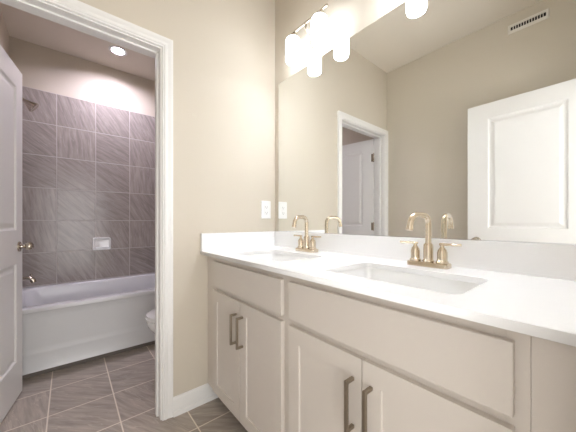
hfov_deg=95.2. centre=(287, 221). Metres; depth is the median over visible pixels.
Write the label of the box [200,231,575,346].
countertop
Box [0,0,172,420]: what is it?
door frame
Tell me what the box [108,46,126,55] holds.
recessed light
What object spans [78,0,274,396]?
wall
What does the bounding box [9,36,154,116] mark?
wall
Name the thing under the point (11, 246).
door
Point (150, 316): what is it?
toilet
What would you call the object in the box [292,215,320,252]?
faucet
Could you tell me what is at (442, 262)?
faucet
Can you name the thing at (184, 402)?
baseboard
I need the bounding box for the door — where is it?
[0,45,33,423]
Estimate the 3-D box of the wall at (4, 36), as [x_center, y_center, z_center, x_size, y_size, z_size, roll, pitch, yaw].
[-1.436,-0.287,0.993,0.120,2.738,3.635,0,0,-40]
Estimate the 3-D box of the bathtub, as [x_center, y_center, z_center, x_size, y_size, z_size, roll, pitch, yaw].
[-1.602,0.842,2.511,1.549,0.480,0.849,0,0,-40]
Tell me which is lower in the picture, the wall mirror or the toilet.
the toilet
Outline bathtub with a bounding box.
[22,273,154,379]
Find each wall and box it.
[0,9,8,55]
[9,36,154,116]
[22,86,154,287]
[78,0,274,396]
[275,0,406,230]
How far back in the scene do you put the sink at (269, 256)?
1.58 m
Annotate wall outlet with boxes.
[261,201,270,218]
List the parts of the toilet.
seat, lid, bowl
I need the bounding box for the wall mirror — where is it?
[278,0,575,244]
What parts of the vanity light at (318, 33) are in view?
lamp shade, lamp shade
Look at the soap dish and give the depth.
2.76 m
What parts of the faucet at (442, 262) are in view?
lever, handle, spout, plate, handle, lever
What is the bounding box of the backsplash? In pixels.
[274,231,575,280]
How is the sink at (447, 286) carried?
in the countertop
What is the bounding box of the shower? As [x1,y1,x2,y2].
[22,97,38,111]
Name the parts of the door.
knob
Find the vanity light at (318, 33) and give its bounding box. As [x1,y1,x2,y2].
[286,4,327,65]
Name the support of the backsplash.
attached to the wall at (345, 18)
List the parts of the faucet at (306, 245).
spout, handle, plate, handle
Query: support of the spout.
attached to the tiled wall at (88, 168)
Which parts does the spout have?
spout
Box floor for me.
[0,344,247,431]
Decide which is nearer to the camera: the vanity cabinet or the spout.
the vanity cabinet
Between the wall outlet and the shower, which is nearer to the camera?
the wall outlet
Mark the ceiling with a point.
(20, 24)
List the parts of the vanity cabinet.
door, door pull, door pull, drawer, door, door, door pull, door pull, drawer, door, filler panel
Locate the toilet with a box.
[145,309,154,333]
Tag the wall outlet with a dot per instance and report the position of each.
(265, 205)
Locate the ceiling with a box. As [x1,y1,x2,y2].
[0,2,154,80]
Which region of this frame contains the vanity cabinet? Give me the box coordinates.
[208,256,575,431]
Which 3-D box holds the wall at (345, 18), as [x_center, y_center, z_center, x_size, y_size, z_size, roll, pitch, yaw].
[-0.138,-0.287,2.076,0.120,2.738,3.635,0,0,-40]
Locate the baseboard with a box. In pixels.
[173,383,217,416]
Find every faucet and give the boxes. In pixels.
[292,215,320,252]
[400,212,461,269]
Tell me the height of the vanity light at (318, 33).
0.188 m
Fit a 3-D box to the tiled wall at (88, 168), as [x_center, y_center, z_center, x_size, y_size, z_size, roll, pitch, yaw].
[-1.596,-0.276,2.505,1.571,1.915,0.892,0,0,-40]
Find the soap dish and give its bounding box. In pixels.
[92,237,110,249]
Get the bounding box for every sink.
[246,253,308,261]
[338,267,480,294]
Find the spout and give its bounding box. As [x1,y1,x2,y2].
[22,274,36,282]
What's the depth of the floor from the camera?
1.56 m

